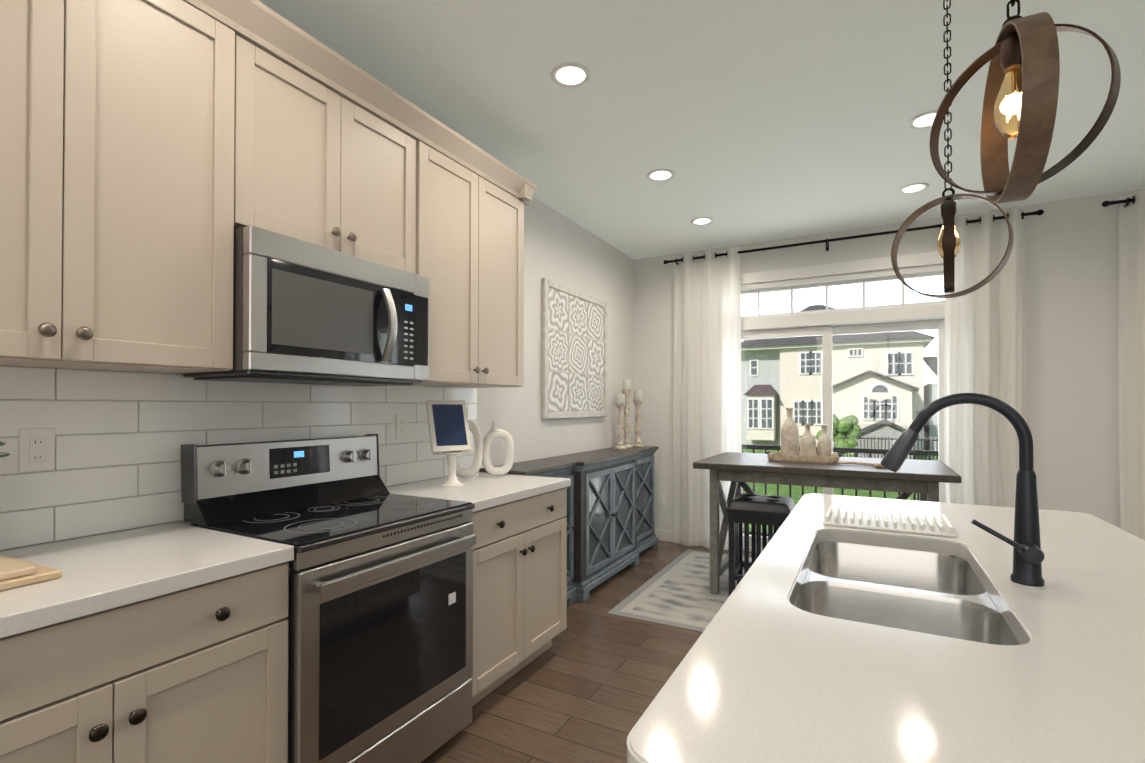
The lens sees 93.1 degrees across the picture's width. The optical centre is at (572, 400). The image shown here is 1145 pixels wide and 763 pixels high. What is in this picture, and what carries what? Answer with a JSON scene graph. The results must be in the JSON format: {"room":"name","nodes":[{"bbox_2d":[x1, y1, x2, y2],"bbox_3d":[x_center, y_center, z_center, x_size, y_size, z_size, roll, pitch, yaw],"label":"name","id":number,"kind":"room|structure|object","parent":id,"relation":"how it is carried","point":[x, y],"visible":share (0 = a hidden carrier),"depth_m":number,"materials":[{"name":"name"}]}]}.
{"room":"kitchen","nodes":[
{"label":"kitchen","id":0,"kind":"room"},
{"bbox_2d":[0,197,633,550],"bbox_3d":[-1.451,-0.064,1.783,0.160,2.765,8.645,0,-1,29],"label":"wall","id":1,"kind":"structure","parent":0,"point":[559,248],"depth_m":4.09,"materials":[{"name":"white paint"}]},
{"bbox_2d":[0,0,234,373],"bbox_3d":[-1.361,-0.616,1.379,0.386,1.040,0.802,0,-1,29],"label":"upper cabinet","id":2,"kind":"object","parent":1,"relation":"attached to","point":[116,185],"visible":1,"depth_m":1.40,"materials":[{"name":"beige paint"}]},
{"bbox_2d":[0,366,476,549],"bbox_3d":[-1.340,0.157,1.807,0.009,0.494,3.207,0,-1,29],"label":"tile backsplash","id":3,"kind":"structure","parent":1,"relation":"attached to","point":[121,438],"depth_m":1.74,"materials":[{"name":"white tile"}]},
{"bbox_2d":[18,428,54,472],"bbox_3d":[-1.490,0.136,1.510,0.010,0.120,0.075,0,-1,29],"label":"outlet","id":4,"kind":"object","parent":3,"relation":"attached to","point":[36,449],"visible":1,"depth_m":1.51,"materials":[{"name":"white plastic"}]},
{"bbox_2d":[396,414,406,438],"bbox_3d":[-0.847,0.127,2.691,0.008,0.120,0.075,0,-1,29],"label":"outlet","id":5,"kind":"object","parent":3,"relation":"attached to","point":[401,426],"visible":1,"depth_m":2.69,"materials":[{"name":"white plastic"}]},
{"bbox_2d":[234,35,415,273],"bbox_3d":[-0.990,-0.835,2.073,0.376,0.588,0.762,0,-1,29],"label":"upper cabinet","id":6,"kind":"object","parent":1,"relation":"attached to","point":[316,163],"visible":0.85,"depth_m":1.92,"materials":[{"name":"beige paint"}]},
{"bbox_2d":[179,225,428,385],"bbox_3d":[-0.942,-0.297,2.042,0.484,0.455,0.758,0,-1,29],"label":"microwave","id":7,"kind":"object","parent":6,"relation":"attached to","point":[304,312],"visible":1,"depth_m":1.84,"materials":[{"name":"grey metal"}]},
{"bbox_2d":[183,0,536,205],"bbox_3d":[-1.157,-1.183,1.742,0.403,0.099,3.245,0,-1,29],"label":"crown molding","id":8,"kind":"structure","parent":1,"relation":"attached to","point":[260,25],"depth_m":2.00,"materials":[{"name":"beige paint"}]},
{"bbox_2d":[413,141,523,387],"bbox_3d":[-0.606,-0.602,2.763,0.386,1.040,0.815,0,-1,29],"label":"upper cabinet","id":9,"kind":"object","parent":1,"relation":"attached to","point":[469,244],"visible":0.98,"depth_m":2.64,"materials":[{"name":"beige paint"}]},
{"bbox_2d":[541,278,606,418],"bbox_3d":[0.043,-0.370,4.318,0.033,1.005,1.050,0,-1,29],"label":"picture","id":10,"kind":"object","parent":1,"relation":"attached to","point":[575,354],"depth_m":4.22,"materials":[{"name":"wood"}]},
{"bbox_2d":[421,541,751,762],"bbox_3d":[1.259,1.362,0.097,7.200,0.120,8.985,0,-1,29],"label":"floor","id":11,"kind":"structure","parent":0,"point":[588,684],"depth_m":2.50,"materials":[{"name":"brown wood"}]},
{"bbox_2d":[0,562,288,762],"bbox_3d":[-1.241,0.877,1.299,0.661,0.872,0.802,0,-1,29],"label":"base cabinet","id":12,"kind":"object","parent":11,"relation":"on","point":[197,674],"visible":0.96,"depth_m":1.24,"materials":[{"name":"beige paint"}]},
{"bbox_2d":[0,522,293,637],"bbox_3d":[-1.441,0.416,0.952,0.646,0.040,1.613,0,-1,29],"label":"countertop","id":13,"kind":"structure","parent":12,"relation":"on","point":[105,571],"depth_m":1.33,"materials":[{"name":"white stone"}]},
{"bbox_2d":[0,441,10,474],"bbox_3d":[-1.476,0.240,1.311,0.168,0.316,0.194,0,-1,29],"label":"eucalyptus plant","id":14,"kind":"object","parent":13,"relation":"on","point":[3,455],"visible":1,"depth_m":1.39,"materials":[{"name":"green plant"}]},
{"bbox_2d":[0,556,61,590],"bbox_3d":[-1.375,0.378,1.063,0.280,0.036,0.480,0,-1,25],"label":"cutting boards","id":15,"kind":"object","parent":13,"relation":"on","point":[15,573],"visible":1,"depth_m":1.18,"materials":[{"name":"brown wood"}]},
{"bbox_2d":[180,434,475,762],"bbox_3d":[-0.833,0.731,1.972,0.678,1.177,0.760,0,-1,29],"label":"range","id":16,"kind":"object","parent":11,"relation":"on","point":[379,618],"visible":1,"depth_m":1.82,"materials":[{"name":"silver metal"}]},
{"bbox_2d":[470,488,566,705],"bbox_3d":[-0.485,0.890,2.683,0.661,0.872,0.815,0,-1,29],"label":"base cabinet","id":17,"kind":"object","parent":11,"relation":"on","point":[519,585],"visible":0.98,"depth_m":2.49,"materials":[{"name":"beige paint"}]},
{"bbox_2d":[386,472,570,511],"bbox_3d":[-0.489,0.433,2.695,0.646,0.040,0.828,0,-1,29],"label":"countertop","id":18,"kind":"structure","parent":17,"relation":"on","point":[482,490],"depth_m":2.58,"materials":[{"name":"white stone"}]},
{"bbox_2d":[426,400,471,486],"bbox_3d":[-0.597,0.203,2.657,0.200,0.417,0.156,0,-1,-33],"label":"tablet","id":19,"kind":"object","parent":18,"relation":"on","point":[449,431],"visible":1,"depth_m":2.65,"materials":[{"name":"white plastic"}]},
{"bbox_2d":[447,420,482,477],"bbox_3d":[-0.575,0.235,2.906,0.192,0.350,0.056,0,-1,-13],"label":"vase","id":20,"kind":"object","parent":18,"relation":"on","point":[474,468],"visible":0.46,"depth_m":2.90,"materials":[{"name":"white ceramic"}]},
{"bbox_2d":[482,421,513,474],"bbox_3d":[-0.410,0.261,2.998,0.182,0.300,0.056,0,-1,-19],"label":"vase","id":21,"kind":"object","parent":18,"relation":"on","point":[489,437],"visible":0.98,"depth_m":2.98,"materials":[{"name":"white ceramic"}]},
{"bbox_2d":[479,445,658,604],"bbox_3d":[0.146,0.875,4.112,0.398,0.929,2.220,0,-1,29],"label":"credenza","id":22,"kind":"object","parent":11,"relation":"on","point":[610,515],"visible":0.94,"depth_m":3.92,"materials":[{"name":"blue wood"}]},
{"bbox_2d":[615,393,626,449],"bbox_3d":[0.415,0.173,4.679,0.104,0.485,0.104,0,-1,29],"label":"candlestick","id":23,"kind":"object","parent":22,"relation":"on","point":[620,403],"visible":1,"depth_m":4.66,"materials":[{"name":"white wood"}]},
{"bbox_2d":[621,378,632,447],"bbox_3d":[0.484,0.107,4.847,0.104,0.620,0.104,0,-1,29],"label":"candlestick","id":24,"kind":"object","parent":22,"relation":"on","point":[626,390],"visible":0.96,"depth_m":4.82,"materials":[{"name":"white wood"}]},
{"bbox_2d":[632,390,643,447],"bbox_3d":[0.594,0.155,4.923,0.104,0.525,0.104,0,-1,29],"label":"candlestick","id":25,"kind":"object","parent":22,"relation":"on","point":[637,401],"visible":1,"depth_m":4.90,"materials":[{"name":"white wood"}]},
{"bbox_2d":[608,549,751,631],"bbox_3d":[1.620,1.333,3.628,2.250,0.004,1.730,0,-1,29],"label":"dining rug","id":26,"kind":"object","parent":11,"relation":"on","point":[676,592],"visible":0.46,"depth_m":3.69,"materials":[{"name":"beige fabric"}]},
{"bbox_2d":[727,494,794,595],"bbox_3d":[1.298,0.999,3.721,0.419,0.664,0.419,0,-1,29],"label":"stool","id":27,"kind":"object","parent":26,"relation":"on","point":[756,511],"visible":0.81,"depth_m":3.62,"materials":[{"name":"grey wood"}]},
{"bbox_2d":[693,452,960,594],"bbox_3d":[1.729,0.878,3.801,1.520,0.908,0.970,0,-1,29],"label":"dining table","id":28,"kind":"object","parent":26,"relation":"on","point":[922,479],"visible":0.56,"depth_m":3.55,"materials":[{"name":"brown wood"}]},
{"bbox_2d":[765,451,842,463],"bbox_3d":[1.634,0.395,3.841,0.511,0.056,0.294,0,-1,29],"label":"wood tray","id":29,"kind":"object","parent":28,"relation":"on","point":[779,457],"visible":0.94,"depth_m":3.72,"materials":[{"name":"brown wood"}]},
{"bbox_2d":[781,408,798,455],"bbox_3d":[1.564,0.229,3.903,0.124,0.360,0.124,0,-1,29],"label":"bottle","id":30,"kind":"object","parent":29,"relation":"on","point":[789,437],"visible":0.81,"depth_m":3.86,"materials":[{"name":"beige ceramic"}]},
{"bbox_2d":[800,424,815,455],"bbox_3d":[1.645,0.283,3.790,0.104,0.250,0.104,0,-1,29],"label":"bottle","id":31,"kind":"object","parent":29,"relation":"on","point":[807,443],"visible":0.79,"depth_m":3.75,"materials":[{"name":"beige ceramic"}]},
{"bbox_2d":[817,425,830,456],"bbox_3d":[1.757,0.288,3.786,0.090,0.240,0.090,0,-1,29],"label":"bottle","id":32,"kind":"object","parent":29,"relation":"on","point":[824,445],"visible":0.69,"depth_m":3.75,"materials":[{"name":"beige ceramic"}]},
{"bbox_2d":[838,461,884,467],"bbox_3d":[1.895,0.406,3.484,0.096,0.028,0.346,0,-1,-38],"label":"beads","id":33,"kind":"object","parent":28,"relation":"on","point":[877,465],"visible":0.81,"depth_m":3.52},
{"bbox_3d":[0.880,0.877,1.331,0.803,0.872,2.000,0,-1,29],"label":"kitchen island","id":34,"kind":"object","parent":11,"relation":"on","visible":0},
{"bbox_2d":[627,493,1144,762],"bbox_3d":[0.962,0.419,1.290,0.955,0.040,2.080,0,-1,29],"label":"island countertop","id":35,"kind":"structure","parent":34,"relation":"on","point":[766,671],"depth_m":0.80,"materials":[{"name":"white stone"}]},
{"bbox_2d":[823,505,956,536],"bbox_3d":[1.028,0.389,1.781,0.360,0.029,0.235,0,-1,29],"label":"drying rack","id":36,"kind":"object","parent":35,"relation":"on","point":[926,525],"visible":1,"depth_m":1.73,"materials":[{"name":"white plastic"}]},
{"bbox_2d":[794,542,1019,644],"bbox_3d":[0.763,0.529,1.295,0.440,0.178,0.860,0,-1,29],"label":"undermount sink","id":37,"kind":"object","parent":35,"relation":"in","point":[937,593],"visible":0.44,"depth_m":1.31,"materials":[{"name":"silver metal"}]},
{"bbox_2d":[880,393,1044,586],"bbox_3d":[0.881,0.190,1.239,0.309,0.417,0.089,0,-1,29],"label":"gooseneck faucet","id":38,"kind":"object","parent":35,"relation":"on","point":[1028,556],"visible":1,"depth_m":1.19,"materials":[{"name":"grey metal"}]},
{"bbox_2d":[258,0,1144,259],"bbox_3d":[1.259,-1.523,0.125,7.200,0.120,8.985,0,-1,29],"label":"ceiling","id":39,"kind":"structure","parent":0,"point":[749,121],"depth_m":2.58,"materials":[{"name":"white paint"}]},
{"bbox_2d":[551,62,590,87],"bbox_3d":[-0.008,-1.474,2.396,0.176,0.082,0.176,0,-1,29],"label":"recessed light","id":40,"kind":"object","parent":39,"relation":"in","point":[570,75],"visible":0.79,"depth_m":2.44,"materials":[{"name":"white"}]},
{"bbox_2d":[647,169,674,180],"bbox_3d":[0.558,-1.464,3.432,0.176,0.082,0.176,0,-1,29],"label":"recessed light","id":41,"kind":"object","parent":39,"relation":"in","point":[661,175],"visible":0.69,"depth_m":3.48,"materials":[{"name":"white"}]},
{"bbox_2d":[691,217,712,224],"bbox_3d":[1.022,-1.456,4.283,0.176,0.082,0.176,0,-1,29],"label":"recessed light","id":42,"kind":"object","parent":39,"relation":"in","point":[702,221],"visible":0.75,"depth_m":4.33,"materials":[{"name":"white"}]},
{"bbox_2d":[898,183,928,193],"bbox_3d":[2.288,-1.462,3.638,0.176,0.082,0.176,0,-1,29],"label":"recessed light","id":43,"kind":"object","parent":39,"relation":"in","point":[913,188],"visible":0.71,"depth_m":3.67,"materials":[{"name":"white"}]},
{"bbox_2d":[907,110,947,128],"bbox_3d":[1.814,-1.471,2.769,0.176,0.082,0.176,0,-1,29],"label":"recessed light","id":44,"kind":"object","parent":39,"relation":"in","point":[923,120],"visible":0.44,"depth_m":2.82,"materials":[{"name":"white"}]},
{"bbox_2d":[891,0,1013,297],"bbox_3d":[1.228,-0.893,1.773,0.324,1.107,0.297,0,-1,29],"label":"pendant light","id":45,"kind":"object","parent":39,"relation":"hanging from","point":[948,243],"visible":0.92,"depth_m":1.75,"materials":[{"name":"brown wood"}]},
{"bbox_2d":[930,0,1120,203],"bbox_3d":[0.862,-0.925,1.062,0.178,1.057,0.316,0,-1,2],"label":"pendant light","id":46,"kind":"object","parent":39,"relation":"hanging from","point":[1020,101],"visible":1,"depth_m":1.00,"materials":[{"name":"brown wood"}]},
{"bbox_2d":[634,189,1144,530],"bbox_3d":[3.373,-0.043,3.983,6.200,2.765,0.160,0,-1,29],"label":"wall","id":47,"kind":"structure","parent":0,"point":[1071,266],"depth_m":3.87,"materials":[{"name":"white paint"}]},
{"bbox_2d":[658,493,665,505],"bbox_3d":[0.866,0.952,5.246,0.075,0.120,0.008,0,-1,29],"label":"outlet","id":48,"kind":"object","parent":47,"relation":"attached to","point":[661,499],"visible":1,"depth_m":5.24,"materials":[{"name":"white plastic"}]},
{"bbox_2d":[654,529,673,541],"bbox_3d":[0.949,1.296,5.194,0.709,0.109,0.013,0,-1,29],"label":"baseboard","id":49,"kind":"structure","parent":47,"relation":"attached to","point":[665,535],"depth_m":5.21,"materials":[{"name":"white"}]},
{"bbox_2d":[740,251,944,551],"bbox_3d":[2.173,0.097,4.622,2.010,2.496,0.185,0,-1,29],"label":"window","id":50,"kind":"structure","parent":47,"relation":"in","point":[827,324],"depth_m":4.55,"materials":[{"name":"white"}]},
{"bbox_2d":[663,208,1043,549],"bbox_3d":[2.105,-0.019,4.500,2.800,2.703,0.145,0,-1,29],"label":"curtains","id":51,"kind":"object","parent":47,"relation":"attached to","point":[985,342],"visible":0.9,"depth_m":4.07,"materials":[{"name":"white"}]},
{"bbox_2d":[1101,190,1144,539],"bbox_3d":[4.615,-0.032,3.128,2.320,2.703,0.148,0,-1,29],"label":"curtain","id":52,"kind":"object","parent":47,"relation":"attached to","point":[1131,318],"visible":0.98,"depth_m":3.60,"materials":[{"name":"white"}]},
{"label":"outside","id":53,"kind":"structure","parent":0,"visible":0},
{"bbox_2d":[742,444,937,535],"bbox_3d":[2.241,0.842,4.741,2.160,0.910,0.100,0,-1,29],"label":"railing","id":54,"kind":"object","parent":53,"relation":"in","point":[846,450],"depth_m":4.68,"materials":[{"name":"black"}]},
{"bbox_2d":[743,449,936,532],"bbox_3d":[37.425,2.958,62.370,130.000,0.300,134.415,0,-1,29],"label":"lawn","id":55,"kind":"structure","parent":53,"point":[809,489],"depth_m":14.01,"materials":[{"name":"green plant"}]},
{"bbox_2d":[816,414,860,453],"bbox_3d":[9.639,1.407,19.705,1.516,1.972,1.332,0,-1,29],"label":"tree","id":56,"kind":"object","parent":55,"relation":"on","point":[854,427],"depth_m":19.23,"materials":[{"name":"green plant"}]},
{"bbox_2d":[741,304,937,453],"bbox_3d":[17.891,-1.570,28.664,16.950,8.100,11.180,0,-1,29],"label":"house","id":57,"kind":"structure","parent":55,"relation":"on","point":[844,389],"depth_m":26.83,"materials":[{"name":"beige"}]},
{"bbox_2d":[799,435,937,459],"bbox_3d":[11.572,1.910,21.489,5.800,1.000,0.050,0,-1,29],"label":"fence","id":58,"kind":"object","parent":55,"relation":"on","point":[921,439],"depth_m":21.13,"materials":[{"name":"black metal"}]},
{"bbox_2d":[858,419,918,458],"bbox_3d":[13.193,1.599,22.897,2.300,1.650,2.150,0,-1,29],"label":"shed","id":59,"kind":"object","parent":55,"relation":"on","point":[892,429],"depth_m":22.17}
]}

